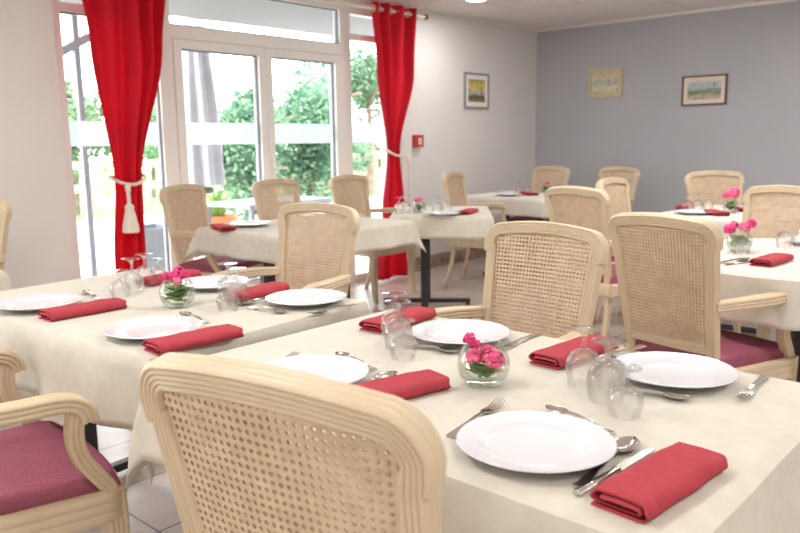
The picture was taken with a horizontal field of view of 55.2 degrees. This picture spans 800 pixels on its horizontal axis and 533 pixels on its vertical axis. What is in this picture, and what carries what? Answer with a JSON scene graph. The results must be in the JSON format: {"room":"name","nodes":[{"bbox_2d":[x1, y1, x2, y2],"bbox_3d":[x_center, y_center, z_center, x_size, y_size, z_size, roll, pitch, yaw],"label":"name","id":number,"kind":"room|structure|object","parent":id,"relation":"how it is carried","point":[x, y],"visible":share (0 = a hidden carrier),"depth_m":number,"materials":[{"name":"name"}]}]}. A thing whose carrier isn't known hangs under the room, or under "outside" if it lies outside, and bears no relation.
{"room":"restaurant dining room","nodes":[
{"label":"restaurant dining room","id":0,"kind":"room"},
{"bbox_2d":[0,0,536,288],"bbox_3d":[-2.190,-0.775,4.973,0.280,2.490,11.370,7,12,41],"label":"wall","id":1,"kind":"structure","parent":0,"point":[493,148],"depth_m":7.31,"materials":[{"name":"paint"}]},
{"bbox_2d":[52,0,177,278],"bbox_3d":[-1.910,-0.772,5.167,0.080,2.415,0.769,7,12,41],"label":"window","id":2,"kind":"structure","parent":1,"relation":"in","point":[162,112],"depth_m":4.99,"materials":[{"name":"white plastic"}]},
{"bbox_2d":[59,0,373,35],"bbox_3d":[-2.651,-2.098,5.454,1.280,0.120,15.000,7,12,41],"label":"eave","id":3,"kind":"object","parent":1,"relation":"attached to","point":[258,13],"depth_m":7.03,"materials":[{"name":"grey"}]},
{"bbox_2d":[163,0,347,261],"bbox_3d":[-1.073,-0.933,6.086,0.080,2.415,1.735,7,12,41],"label":"door frame","id":4,"kind":"structure","parent":1,"relation":"in","point":[177,31],"depth_m":5.86,"materials":[{"name":"white plastic"}]},
{"bbox_2d":[172,38,271,284],"bbox_3d":[-1.334,-0.673,5.818,0.087,1.975,0.804,7,12,41],"label":"door","id":5,"kind":"structure","parent":4,"relation":"attached to","point":[257,54],"depth_m":5.77,"materials":[{"name":"white plastic"}]},
{"bbox_2d":[265,48,342,287],"bbox_3d":[-0.777,-0.774,6.395,0.135,1.975,0.804,7,12,41],"label":"door","id":6,"kind":"structure","parent":4,"relation":"attached to","point":[333,61],"depth_m":6.43,"materials":[{"name":"white plastic"}]},
{"bbox_2d":[344,5,400,282],"bbox_3d":[-0.259,-1.089,6.982,0.080,2.415,0.704,7,12,41],"label":"window","id":7,"kind":"structure","parent":1,"relation":"in","point":[349,11],"depth_m":6.68,"materials":[{"name":"white plastic"}]},
{"bbox_2d":[318,0,428,19],"bbox_3d":[-0.972,-2.084,5.817,0.160,0.070,3.550,7,12,41],"label":"curtain rod","id":8,"kind":"object","parent":1,"relation":"attached to","point":[425,17],"visible":0.62,"depth_m":6.45,"materials":[{"name":"silver"}]},
{"bbox_2d":[82,0,165,272],"bbox_3d":[-1.768,-0.774,5.029,0.122,2.420,0.647,8,13,42],"label":"curtain","id":9,"kind":"object","parent":8,"relation":"hanging from","point":[126,36],"visible":0.74,"depth_m":4.99,"materials":[{"name":"red fabric"}]},
{"bbox_2d":[107,174,146,232],"bbox_3d":[-1.791,-0.420,5.052,0.192,0.377,0.254,1,9,9],"label":"tieback","id":10,"kind":"object","parent":9,"relation":"attached to","point":[130,222],"visible":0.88,"depth_m":4.96,"materials":[{"name":"beige fabric"}]},
{"bbox_2d":[370,1,416,279],"bbox_3d":[-0.017,-1.110,6.948,0.126,2.420,0.607,7,12,41],"label":"curtain","id":11,"kind":"object","parent":8,"relation":"hanging from","point":[394,33],"visible":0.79,"depth_m":6.88,"materials":[{"name":"red fabric"}]},
{"bbox_2d":[401,4,536,30],"bbox_3d":[0.777,-2.532,7.835,0.014,0.018,2.300,7,12,41],"label":"trim","id":12,"kind":"structure","parent":1,"relation":"attached to","point":[405,6],"depth_m":7.73,"materials":[{"name":"white"}]},
{"bbox_2d":[407,238,534,270],"bbox_3d":[-0.814,0.163,6.440,0.012,0.130,7.219,7,12,41],"label":"baseboard","id":13,"kind":"structure","parent":1,"relation":"attached to","point":[439,259],"depth_m":7.88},
{"bbox_2d":[463,72,488,108],"bbox_3d":[0.796,-1.827,7.954,0.022,0.360,0.420,7,12,41],"label":"framed picture","id":14,"kind":"object","parent":1,"relation":"attached to","point":[475,85],"visible":1,"depth_m":7.94,"materials":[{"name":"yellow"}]},
{"bbox_2d":[468,79,484,101],"bbox_3d":[0.798,-1.826,7.953,0.001,0.228,0.288,7,12,41],"label":"painting","id":15,"kind":"object","parent":14,"relation":"attached to","point":[476,87],"depth_m":7.95},
{"bbox_2d":[0,247,776,532],"bbox_3d":[0.668,0.885,2.662,7.950,0.120,11.370,7,12,41],"label":"floor","id":16,"kind":"structure","parent":0,"point":[152,508],"depth_m":5.12,"materials":[{"name":"tile"}]},
{"bbox_2d":[0,199,11,270],"bbox_3d":[-2.348,0.152,3.971,0.590,0.996,0.560,4,10,27],"label":"armchair","id":17,"kind":"object","parent":16,"relation":"on","point":[6,208],"visible":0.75,"depth_m":4.00,"materials":[{"name":"brown wood"}]},
{"bbox_2d":[0,348,129,532],"bbox_3d":[-1.026,0.476,1.869,0.560,0.996,0.590,-9,12,-41],"label":"armchair","id":18,"kind":"object","parent":16,"relation":"on","point":[53,480],"visible":1,"depth_m":1.78,"materials":[{"name":"brown wood"}]},
{"bbox_2d":[0,421,120,515],"bbox_3d":[-0.987,0.499,1.907,0.418,0.079,0.507,-9,12,-41],"label":"seat cushion","id":19,"kind":"object","parent":18,"relation":"on","point":[38,476],"depth_m":1.81,"materials":[{"name":"red fabric"}]},
{"bbox_2d":[85,423,128,472],"bbox_3d":[-0.815,0.485,2.537,1.166,0.750,0.786,6,12,37],"label":"dining table","id":20,"kind":"object","parent":16,"relation":"on","point":[91,437],"visible":0.07,"depth_m":2.82,"materials":[{"name":"black"}]},
{"bbox_2d":[0,268,369,483],"bbox_3d":[-0.812,0.249,2.509,1.327,0.284,0.929,6,12,37],"label":"tablecloth","id":21,"kind":"object","parent":20,"relation":"on","point":[71,355],"visible":0.51,"depth_m":2.16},
{"bbox_2d":[0,293,81,311],"bbox_3d":[-1.130,0.117,2.392,0.255,0.022,0.255,7,12,41],"label":"dinner plate","id":22,"kind":"object","parent":21,"relation":"on","point":[32,302],"visible":0.87,"depth_m":2.42,"materials":[{"name":"white"}]},
{"bbox_2d":[37,297,126,321],"bbox_3d":[-0.952,0.127,2.299,0.093,0.028,0.240,7,12,41],"label":"folded napkin","id":23,"kind":"object","parent":21,"relation":"on","point":[109,304],"visible":1,"depth_m":2.27,"materials":[{"name":"red fabric"}]},
{"bbox_2d":[103,315,202,339],"bbox_3d":[-0.654,0.169,2.036,0.255,0.022,0.255,7,12,41],"label":"dinner plate","id":24,"kind":"object","parent":21,"relation":"on","point":[142,328],"visible":0.87,"depth_m":2.06,"materials":[{"name":"white"}]},
{"bbox_2d":[135,269,201,286],"bbox_3d":[-0.853,0.040,2.829,0.093,0.028,0.240,5,11,33],"label":"folded napkin","id":25,"kind":"object","parent":21,"relation":"on","point":[153,280],"visible":0.52,"depth_m":2.75,"materials":[{"name":"red fabric"}]},
{"bbox_2d":[142,324,243,355],"bbox_3d":[-0.518,0.181,1.928,0.093,0.028,0.240,8,13,44],"label":"folded napkin","id":26,"kind":"object","parent":21,"relation":"on","point":[205,336],"visible":0.98,"depth_m":1.90,"materials":[{"name":"red fabric"}]},
{"bbox_2d":[180,275,249,289],"bbox_3d":[-0.659,0.062,2.696,0.255,0.022,0.255,7,12,41],"label":"dinner plate","id":27,"kind":"object","parent":21,"relation":"on","point":[208,282],"visible":0.93,"depth_m":2.73,"materials":[{"name":"white"}]},
{"bbox_2d":[222,282,289,301],"bbox_3d":[-0.472,0.083,2.530,0.093,0.028,0.240,5,11,30],"label":"folded napkin","id":28,"kind":"object","parent":21,"relation":"on","point":[264,289],"visible":0.94,"depth_m":2.49,"materials":[{"name":"red fabric"}]},
{"bbox_2d":[265,288,345,306],"bbox_3d":[-0.296,0.104,2.407,0.255,0.022,0.255,7,12,41],"label":"dinner plate","id":29,"kind":"object","parent":21,"relation":"on","point":[311,297],"visible":1,"depth_m":2.44,"materials":[{"name":"white"}]},
{"bbox_2d":[159,184,263,283],"bbox_3d":[-1.248,-0.056,5.162,0.560,0.996,0.590,3,10,22],"label":"armchair","id":30,"kind":"object","parent":16,"relation":"on","point":[186,203],"visible":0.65,"depth_m":5.09,"materials":[{"name":"wicker"}]},
{"bbox_2d":[179,255,262,272],"bbox_3d":[-1.200,-0.026,5.148,0.418,0.079,0.507,3,10,22],"label":"seat cushion","id":31,"kind":"object","parent":30,"relation":"on","point":[220,263],"depth_m":5.00,"materials":[{"name":"red fabric"}]},
{"bbox_2d":[212,202,359,297],"bbox_3d":[-0.496,0.240,3.277,0.590,0.996,0.560,6,11,35],"label":"armchair","id":32,"kind":"object","parent":16,"relation":"on","point":[340,283],"visible":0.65,"depth_m":3.39,"materials":[{"name":"wicker"}]},
{"bbox_2d":[138,352,446,532],"bbox_3d":[-0.024,0.572,1.198,0.590,0.996,0.560,5,11,32],"label":"armchair","id":33,"kind":"object","parent":16,"relation":"on","point":[253,492],"visible":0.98,"depth_m":0.91,"materials":[{"name":"brown wood"}]},
{"bbox_2d":[251,178,337,288],"bbox_3d":[-0.755,-0.153,5.717,0.560,0.996,0.590,7,12,39],"label":"armchair","id":34,"kind":"object","parent":16,"relation":"on","point":[282,182],"visible":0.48,"depth_m":5.76,"materials":[{"name":"wicker"}]},
{"bbox_2d":[263,260,349,298],"bbox_3d":[-0.566,0.108,4.829,0.796,0.750,1.056,7,12,41],"label":"dining table","id":35,"kind":"object","parent":16,"relation":"on","point":[271,278],"visible":0.06,"depth_m":4.56,"materials":[{"name":"black"}]},
{"bbox_2d":[185,215,425,263],"bbox_3d":[-0.572,-0.160,4.786,0.937,0.213,1.200,7,12,41],"label":"tablecloth","id":36,"kind":"object","parent":35,"relation":"on","point":[260,243],"visible":0.49,"depth_m":4.55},
{"bbox_2d":[210,223,235,231],"bbox_3d":[-1.045,-0.232,4.511,0.093,0.028,0.240,-6,11,-30],"label":"folded napkin","id":37,"kind":"object","parent":36,"relation":"on","point":[221,227],"visible":1,"depth_m":4.44,"materials":[{"name":"red fabric"}]},
{"bbox_2d":[229,220,271,226],"bbox_3d":[-0.914,-0.259,4.685,0.255,0.022,0.255,7,12,41],"label":"dinner plate","id":38,"kind":"object","parent":36,"relation":"on","point":[252,223],"visible":1,"depth_m":4.72,"materials":[{"name":"white"}]},
{"bbox_2d":[329,174,416,303],"bbox_3d":[-0.235,-0.251,6.275,0.560,0.996,0.590,6,12,37],"label":"armchair","id":39,"kind":"object","parent":16,"relation":"on","point":[341,186],"visible":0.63,"depth_m":6.33,"materials":[{"name":"brown wood"}]},
{"bbox_2d":[378,239,470,318],"bbox_3d":[0.249,-0.031,5.622,0.793,0.750,0.796,0,9,4],"label":"dining table","id":40,"kind":"object","parent":16,"relation":"on","point":[425,299],"visible":0.4,"depth_m":5.86,"materials":[{"name":"black"}]},
{"bbox_2d":[389,206,494,238],"bbox_3d":[0.300,-0.296,5.572,0.809,0.220,0.924,0,9,4],"label":"tablecloth","id":41,"kind":"object","parent":40,"relation":"on","point":[476,225],"visible":0.65,"depth_m":5.16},
{"bbox_2d":[424,210,460,215],"bbox_3d":[0.289,-0.360,5.209,0.255,0.022,0.255,7,12,41],"label":"dinner plate","id":42,"kind":"object","parent":41,"relation":"on","point":[438,212],"visible":1,"depth_m":5.25,"materials":[{"name":"white"}]},
{"bbox_2d":[441,171,514,287],"bbox_3d":[0.678,-0.320,6.626,0.560,0.996,0.590,4,10,26],"label":"armchair","id":43,"kind":"object","parent":16,"relation":"on","point":[450,181],"visible":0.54,"depth_m":6.63,"materials":[{"name":"brown wood"}]},
{"bbox_2d":[483,215,524,276],"bbox_3d":[1.280,-0.275,7.035,1.196,0.750,0.796,7,12,41],"label":"dining table","id":44,"kind":"object","parent":16,"relation":"on","point":[507,216],"visible":0.07,"depth_m":7.25,"materials":[{"name":"black"}]},
{"bbox_2d":[467,191,596,217],"bbox_3d":[1.274,-0.540,6.995,1.322,0.220,0.926,7,12,41],"label":"tablecloth","id":45,"kind":"object","parent":44,"relation":"on","point":[517,205],"visible":0.34,"depth_m":6.71,"materials":[{"name":"beige fabric"}]},
{"bbox_2d":[433,221,608,339],"bbox_3d":[0.302,0.376,2.379,0.560,0.996,0.590,-10,13,-43],"label":"armchair","id":46,"kind":"object","parent":16,"relation":"on","point":[598,250],"visible":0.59,"depth_m":2.47,"materials":[{"name":"brown wood"}]},
{"bbox_2d":[500,166,570,268],"bbox_3d":[1.377,-0.509,7.729,0.560,0.996,0.590,-9,12,-41],"label":"armchair","id":47,"kind":"object","parent":16,"relation":"on","point":[559,180],"visible":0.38,"depth_m":7.79,"materials":[{"name":"wicker"}]},
{"bbox_2d":[509,216,549,221],"bbox_3d":[1.340,-0.475,7.700,0.418,0.079,0.507,-9,12,-41],"label":"seat cushion","id":48,"kind":"object","parent":47,"relation":"on","point":[516,218],"depth_m":7.56,"materials":[{"name":"red fabric"}]},
{"bbox_2d":[544,186,660,336],"bbox_3d":[1.198,0.007,4.571,0.560,0.996,0.590,-7,11,-35],"label":"armchair","id":49,"kind":"object","parent":16,"relation":"on","point":[560,201],"visible":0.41,"depth_m":4.34,"materials":[{"name":"brown wood"}]},
{"bbox_2d":[563,263,641,283],"bbox_3d":[1.239,0.030,4.605,0.418,0.079,0.507,-7,11,-35],"label":"seat cushion","id":50,"kind":"object","parent":49,"relation":"on","point":[609,276],"depth_m":4.34,"materials":[{"name":"red fabric"}]},
{"bbox_2d":[595,177,630,323],"bbox_3d":[1.646,-0.097,5.177,0.560,0.996,0.590,7,12,39],"label":"armchair","id":51,"kind":"object","parent":16,"relation":"on","point":[618,189],"visible":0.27,"depth_m":5.28,"materials":[{"name":"brown wood"}]},
{"bbox_2d":[588,166,639,232],"bbox_3d":[1.921,-0.443,7.279,0.560,0.996,0.590,-7,11,-35],"label":"armchair","id":52,"kind":"object","parent":16,"relation":"on","point":[635,174],"visible":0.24,"depth_m":7.27,"materials":[{"name":"brown wood"}]},
{"bbox_2d":[608,212,798,381],"bbox_3d":[1.130,0.275,2.932,0.560,0.996,0.590,-7,11,-34],"label":"armchair","id":53,"kind":"object","parent":16,"relation":"on","point":[690,324],"visible":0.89,"depth_m":2.76,"materials":[{"name":"brown wood"}]},
{"bbox_2d":[624,325,783,367],"bbox_3d":[1.172,0.298,2.965,0.418,0.079,0.507,-7,11,-34],"label":"seat cushion","id":54,"kind":"object","parent":53,"relation":"on","point":[738,350],"depth_m":2.82,"materials":[{"name":"red fabric"}]},
{"bbox_2d":[684,170,743,206],"bbox_3d":[2.530,-0.247,6.025,0.590,0.996,0.560,0,9,4],"label":"armchair","id":55,"kind":"object","parent":16,"relation":"on","point":[708,188],"visible":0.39,"depth_m":6.19,"materials":[{"name":"wicker"}]},
{"bbox_2d":[720,320,756,333],"bbox_3d":[2.267,0.012,5.192,0.816,0.750,1.096,7,12,41],"label":"dining table","id":56,"kind":"object","parent":16,"relation":"on","point":[750,330],"visible":0.08,"depth_m":4.90,"materials":[{"name":"black"}]},
{"bbox_2d":[661,204,799,241],"bbox_3d":[2.267,-0.225,5.153,0.934,0.277,1.218,7,12,41],"label":"tablecloth","id":57,"kind":"object","parent":56,"relation":"on","point":[720,221],"visible":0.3,"depth_m":4.84,"materials":[{"name":"beige fabric"}]},
{"bbox_2d":[674,209,711,214],"bbox_3d":[1.947,-0.358,5.064,0.255,0.022,0.255,7,12,41],"label":"dinner plate","id":58,"kind":"object","parent":57,"relation":"on","point":[685,211],"visible":0.98,"depth_m":5.10,"materials":[{"name":"white"}]},
{"bbox_2d":[723,185,799,339],"bbox_3d":[1.888,0.072,4.120,0.560,0.996,0.590,-6,11,-30],"label":"armchair","id":59,"kind":"object","parent":16,"relation":"on","point":[775,192],"visible":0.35,"depth_m":4.21,"materials":[{"name":"wicker"}]},
{"bbox_2d":[790,331,799,381],"bbox_3d":[1.721,0.327,3.290,1.200,0.747,1.200,7,12,41],"label":"dining table","id":60,"kind":"object","parent":16,"relation":"on","point":[795,335],"visible":0.17,"depth_m":3.27,"materials":[{"name":"black"}]},
{"bbox_2d":[671,238,799,330],"bbox_3d":[1.717,0.046,3.242,1.265,0.183,1.272,-3,9,-12],"label":"tablecloth","id":61,"kind":"object","parent":60,"relation":"on","point":[741,279],"visible":0.35,"depth_m":2.83,"materials":[{"name":"beige fabric"}]},
{"bbox_2d":[749,253,793,266],"bbox_3d":[1.485,-0.028,3.054,0.240,0.028,0.093,-10,13,-43],"label":"folded napkin","id":62,"kind":"object","parent":61,"relation":"on","point":[771,259],"visible":1,"depth_m":3.00,"materials":[{"name":"red fabric"}]},
{"bbox_3d":[1.498,-0.111,3.376,0.110,0.088,0.110,7,12,41],"label":"vase","id":63,"kind":"object","parent":61,"relation":"on","visible":0},
{"bbox_2d":[723,218,756,247],"bbox_3d":[1.495,-0.146,3.368,0.131,0.130,0.090,4,10,27],"label":"posy","id":64,"kind":"object","parent":63,"relation":"in","point":[745,226],"visible":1,"depth_m":3.36,"materials":[{"name":"pink plant"}]},
{"bbox_3d":[0.166,0.609,1.693,1.196,0.750,0.796,7,12,41],"label":"dining table","id":65,"kind":"object","parent":16,"relation":"on","visible":0},
{"bbox_2d":[126,309,799,532],"bbox_3d":[0.161,0.383,1.652,1.330,0.298,0.924,7,12,41],"label":"tablecloth","id":66,"kind":"object","parent":65,"relation":"on","point":[758,435],"visible":0.48,"depth_m":1.36,"materials":[{"name":"fabric"}]},
{"bbox_2d":[262,354,368,383],"bbox_3d":[-0.192,0.231,1.619,0.255,0.022,0.255,7,12,41],"label":"dinner plate","id":67,"kind":"object","parent":66,"relation":"on","point":[350,370],"visible":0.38,"depth_m":1.68,"materials":[{"name":"white"}]},
{"bbox_2d":[358,306,436,333],"bbox_3d":[-0.003,0.144,2.114,0.093,0.028,0.240,7,12,38],"label":"folded napkin","id":68,"kind":"object","parent":66,"relation":"on","point":[414,314],"visible":0.98,"depth_m":2.07,"materials":[{"name":"red fabric"}]},
{"bbox_2d":[354,369,450,399],"bbox_3d":[-0.020,0.243,1.512,0.240,0.028,0.093,-7,11,-34],"label":"folded napkin","id":69,"kind":"object","parent":66,"relation":"on","point":[408,385],"visible":0.61,"depth_m":1.51,"materials":[{"name":"red fabric"}]},
{"bbox_2d":[400,343,458,352],"bbox_3d":[0.071,0.195,1.847,0.157,0.013,0.033,5,11,32],"label":"spoon","id":70,"kind":"object","parent":66,"relation":"on","point":[446,349],"visible":1,"depth_m":1.83,"materials":[{"name":"silver metal"}]},
{"bbox_2d":[410,319,510,344],"bbox_3d":[0.153,0.173,1.947,0.255,0.022,0.255,7,12,41],"label":"dinner plate","id":71,"kind":"object","parent":66,"relation":"on","point":[445,331],"visible":0.9,"depth_m":1.98,"materials":[{"name":"white"}]},
{"bbox_2d":[446,397,505,437],"bbox_3d":[0.139,0.270,1.379,0.022,0.010,0.199,5,11,33],"label":"fork","id":72,"kind":"object","parent":66,"relation":"on","point":[453,434],"visible":0.9,"depth_m":1.40,"materials":[{"name":"silver metal"}]},
{"bbox_2d":[456,411,616,472],"bbox_3d":[0.218,0.288,1.235,0.255,0.022,0.255,7,12,41],"label":"dinner plate","id":73,"kind":"object","parent":66,"relation":"on","point":[522,441],"visible":1,"depth_m":1.24,"materials":[{"name":"white"}]},
{"bbox_2d":[528,334,618,369],"bbox_3d":[0.405,0.195,1.772,0.240,0.028,0.093,-9,13,-42],"label":"folded napkin","id":74,"kind":"object","parent":66,"relation":"on","point":[553,357],"visible":1,"depth_m":1.73,"materials":[{"name":"red fabric"}]},
{"bbox_2d":[545,404,615,434],"bbox_3d":[0.316,0.270,1.362,0.033,0.013,0.157,-7,11,-34],"label":"spoon","id":75,"kind":"object","parent":66,"relation":"on","point":[557,409],"visible":0.77,"depth_m":1.38,"materials":[{"name":"silver metal"}]},
{"bbox_2d":[572,436,639,487],"bbox_3d":[0.322,0.299,1.184,0.045,0.013,0.217,6,12,37],"label":"spoon","id":76,"kind":"object","parent":66,"relation":"on","point":[627,443],"visible":0.74,"depth_m":1.21,"materials":[{"name":"silver metal"}]},
{"bbox_2d":[573,448,654,495],"bbox_3d":[0.328,0.306,1.158,0.017,0.008,0.222,8,13,44],"label":"table knife","id":77,"kind":"object","parent":66,"relation":"on","point":[632,459],"visible":0.99,"depth_m":1.15,"materials":[{"name":"silver metal"}]},
{"bbox_2d":[595,344,645,362],"bbox_3d":[0.513,0.201,1.774,0.045,0.013,0.217,8,13,43],"label":"spoon","id":78,"kind":"object","parent":66,"relation":"on","point":[609,358],"visible":0.89,"depth_m":1.75,"materials":[{"name":"silver metal"}]},
{"bbox_2d":[608,386,690,399],"bbox_3d":[0.488,0.246,1.498,0.157,0.013,0.033,5,11,32],"label":"spoon","id":79,"kind":"object","parent":66,"relation":"on","point":[673,395],"visible":1,"depth_m":1.49,"materials":[{"name":"silver metal"}]},
{"bbox_2d":[590,442,727,522],"bbox_3d":[0.376,0.305,1.099,0.240,0.028,0.093,-9,13,-42],"label":"folded napkin","id":80,"kind":"object","parent":66,"relation":"on","point":[643,491],"visible":1,"depth_m":1.06,"materials":[{"name":"red fabric"}]},
{"bbox_2d":[610,351,738,387],"bbox_3d":[0.572,0.223,1.604,0.255,0.022,0.255,7,12,41],"label":"dinner plate","id":81,"kind":"object","parent":66,"relation":"on","point":[666,369],"visible":0.99,"depth_m":1.62,"materials":[{"name":"white"}]},
{"bbox_2d":[734,374,768,398],"bbox_3d":[0.705,0.239,1.528,0.022,0.010,0.199,6,12,37],"label":"fork","id":82,"kind":"object","parent":66,"relation":"on","point":[749,391],"visible":1,"depth_m":1.50,"materials":[{"name":"silver metal"}]},
{"bbox_3d":[-2.292,0.387,3.258,1.056,0.750,0.796,7,12,41],"label":"dining table","id":83,"kind":"object","parent":16,"relation":"on","visible":0},
{"bbox_2d":[0,269,13,290],"bbox_3d":[-2.299,0.136,3.219,1.182,0.249,0.932,7,12,41],"label":"tablecloth","id":84,"kind":"object","parent":83,"relation":"on","point":[5,282],"visible":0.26,"depth_m":3.14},
{"bbox_2d":[378,0,770,28],"bbox_3d":[0.633,-1.691,2.243,7.950,0.120,11.370,7,12,41],"label":"ceiling","id":85,"kind":"structure","parent":0,"point":[534,14],"depth_m":7.32,"materials":[{"name":"paint"}]},
{"bbox_2d":[535,1,799,236],"bbox_3d":[4.416,-1.114,6.516,7.450,2.490,0.200,7,12,41],"label":"wall","id":86,"kind":"structure","parent":0,"point":[755,135],"depth_m":7.78,"materials":[{"name":"paint"}]},
{"bbox_2d":[588,68,622,97],"bbox_3d":[2.204,-1.971,8.227,0.390,0.300,0.022,7,12,41],"label":"framed picture","id":87,"kind":"object","parent":86,"relation":"attached to","point":[602,83],"visible":1,"depth_m":8.22,"materials":[{"name":"beige paper"}]},
{"bbox_2d":[592,73,617,93],"bbox_3d":[2.203,-1.970,8.226,0.294,0.204,0.001,7,12,41],"label":"painting","id":88,"kind":"object","parent":87,"relation":"attached to","point":[602,83],"depth_m":8.22},
{"bbox_2d":[536,0,799,31],"bbox_3d":[4.326,-2.313,6.237,7.449,0.030,0.022,7,12,41],"label":"trim","id":89,"kind":"structure","parent":86,"relation":"attached to","point":[771,1],"depth_m":7.66,"materials":[{"name":"white"}]},
{"bbox_2d":[681,74,727,105],"bbox_3d":[2.999,-1.738,7.545,0.440,0.290,0.022,7,12,41],"label":"framed picture","id":90,"kind":"object","parent":86,"relation":"attached to","point":[700,89],"visible":1,"depth_m":7.54,"materials":[{"name":"grey"}]},
{"bbox_2d":[687,80,720,99],"bbox_3d":[2.998,-1.738,7.543,0.328,0.178,0.001,7,12,41],"label":"painting","id":91,"kind":"object","parent":90,"relation":"attached to","point":[696,89],"depth_m":7.54},
{"label":"outside","id":92,"kind":"structure","parent":0,"visible":0},
{"bbox_2d":[76,166,380,220],"bbox_3d":[-9.781,-3.157,28.799,26.780,0.140,70.000,7,12,41],"label":"lawn","id":93,"kind":"structure","parent":92,"point":[152,206],"depth_m":19.48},
{"bbox_2d":[65,77,111,214],"bbox_3d":[-6.319,-2.281,14.499,1.690,2.624,2.020,0,9,2],"label":"tree","id":94,"kind":"object","parent":93,"relation":"on","point":[95,133],"visible":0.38,"depth_m":14.41,"materials":[{"name":"green plant"}]},
{"bbox_2d":[103,120,155,197],"bbox_3d":[-6.267,-3.228,19.197,1.977,2.980,1.930,-1,9,1],"label":"tree","id":95,"kind":"object","parent":93,"relation":"on","point":[153,169],"visible":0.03,"depth_m":19.10,"materials":[{"name":"green plant"}]},
{"bbox_2d":[143,102,221,168],"bbox_3d":[-5.189,-2.964,17.113,2.143,3.103,2.333,7,12,41],"label":"tree","id":96,"kind":"object","parent":93,"relation":"on","point":[152,142],"visible":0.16,"depth_m":16.73,"materials":[{"name":"green plant"}]},
{"bbox_2d":[353,137,380,182],"bbox_3d":[-1.192,-3.216,23.181,1.814,1.549,1.433,-9,13,-43],"label":"tree","id":97,"kind":"object","parent":93,"relation":"on","point":[377,148],"visible":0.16,"depth_m":23.05,"materials":[{"name":"green plant"}]},
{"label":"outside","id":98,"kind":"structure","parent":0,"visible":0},
{"bbox_2d":[80,255,368,279],"bbox_3d":[-2.983,0.287,6.855,3.160,0.130,18.000,7,12,41],"label":"terrace","id":99,"kind":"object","parent":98,"point":[106,266],"depth_m":8.18,"materials":[{"name":"concrete"}]},
{"bbox_2d":[63,15,97,276],"bbox_3d":[-2.512,-0.820,6.056,0.060,2.300,0.490,7,12,41],"label":"frame","id":100,"kind":"object","parent":99,"relation":"on","point":[77,41],"visible":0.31,"depth_m":6.02,"materials":[{"name":"grey metal"}]},
{"bbox_2d":[144,223,165,270],"bbox_3d":[-2.066,-0.027,6.374,0.400,0.620,0.340,7,12,41],"label":"planter box","id":101,"kind":"object","parent":99,"relation":"on","point":[154,232],"visible":0.24,"depth_m":6.17,"materials":[{"name":"grey"}]},
{"bbox_2d":[182,17,224,256],"bbox_3d":[-1.978,-1.317,7.569,0.500,2.780,0.500,7,12,41],"label":"closed parasol","id":102,"kind":"object","parent":99,"relation":"on","point":[203,133],"visible":0.54,"depth_m":7.41,"materials":[{"name":"grey fabric"}]},
{"bbox_2d":[206,190,237,223],"bbox_3d":[-2.086,-0.493,8.777,0.474,0.770,0.502,7,12,41],"label":"flower pot","id":103,"kind":"object","parent":99,"relation":"on","point":[219,215],"visible":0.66,"depth_m":8.65,"materials":[{"name":"brown ceramic"}]},
{"bbox_2d":[206,196,331,278],"bbox_3d":[-1.284,-0.294,7.593,0.700,0.735,1.100,6,12,37],"label":"table","id":104,"kind":"object","parent":99,"relation":"on","point":[248,203],"visible":0.34,"depth_m":7.27,"materials":[{"name":"grey"}]},
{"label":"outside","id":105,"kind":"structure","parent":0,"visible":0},
{"bbox_2d":[77,195,381,261],"bbox_3d":[-3.988,-0.472,11.727,4.880,0.130,32.000,7,12,41],"label":"driveway","id":106,"kind":"structure","parent":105,"point":[103,228],"depth_m":11.78,"materials":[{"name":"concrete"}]},
{"bbox_2d":[72,151,380,218],"bbox_3d":[-4.088,-1.625,15.024,0.090,1.110,11.000,7,12,41],"label":"fence","id":107,"kind":"object","parent":106,"relation":"on","point":[104,164],"visible":0.23,"depth_m":13.77,"materials":[{"name":"brown wood"}]},
{"bbox_2d":[216,85,293,220],"bbox_3d":[-2.608,-1.794,12.352,1.564,2.256,2.119,-7,11,-36],"label":"tree","id":108,"kind":"object","parent":106,"relation":"on","point":[237,120],"visible":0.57,"depth_m":11.86,"materials":[{"name":"green plant"}]},
{"bbox_2d":[239,61,374,202],"bbox_3d":[-1.794,-2.658,14.767,2.583,3.163,2.567,-10,13,-44],"label":"tree","id":109,"kind":"object","parent":106,"relation":"on","point":[309,108],"visible":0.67,"depth_m":14.60,"materials":[{"name":"green plant"}]},
{"bbox_2d":[350,45,379,196],"bbox_3d":[-0.663,-3.511,18.506,1.913,3.614,2.323,3,10,24],"label":"tree","id":110,"kind":"object","parent":106,"relation":"on","point":[365,81],"visible":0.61,"depth_m":18.18,"materials":[{"name":"green plant"}]},
{"bbox_3d":[0.172,0.200,1.576,0.110,0.088,0.110,7,12,41],"label":"vase","id":111,"kind":"object","parent":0,"visible":0},
{"bbox_2d":[462,332,505,377],"bbox_3d":[0.173,0.181,1.569,0.083,0.098,0.092,-8,12,-39],"label":"posy","id":112,"kind":"object","parent":111,"relation":"in","point":[485,360],"visible":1,"depth_m":1.55,"materials":[{"name":"pink plant"}]},
{"bbox_3d":[-0.691,0.081,2.375,0.110,0.088,0.110,7,12,41],"label":"vase","id":113,"kind":"object","parent":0,"visible":0},
{"bbox_2d":[162,266,191,301],"bbox_3d":[-0.691,0.054,2.371,0.092,0.113,0.084,-1,9,0],"label":"posy","id":114,"kind":"object","parent":113,"relation":"in","point":[180,291],"visible":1,"depth_m":2.36,"materials":[{"name":"pink plant"}]},
{"bbox_3d":[2.213,-0.401,5.115,0.105,0.084,0.104,7,12,41],"label":"vase","id":115,"kind":"object","parent":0,"visible":0},
{"bbox_2d":[722,187,739,209],"bbox_3d":[2.211,-0.451,5.107,0.112,0.154,0.094,-1,9,0],"label":"posy","id":116,"kind":"object","parent":115,"relation":"in","point":[733,192],"visible":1,"depth_m":5.09,"materials":[{"name":"pink plant"}]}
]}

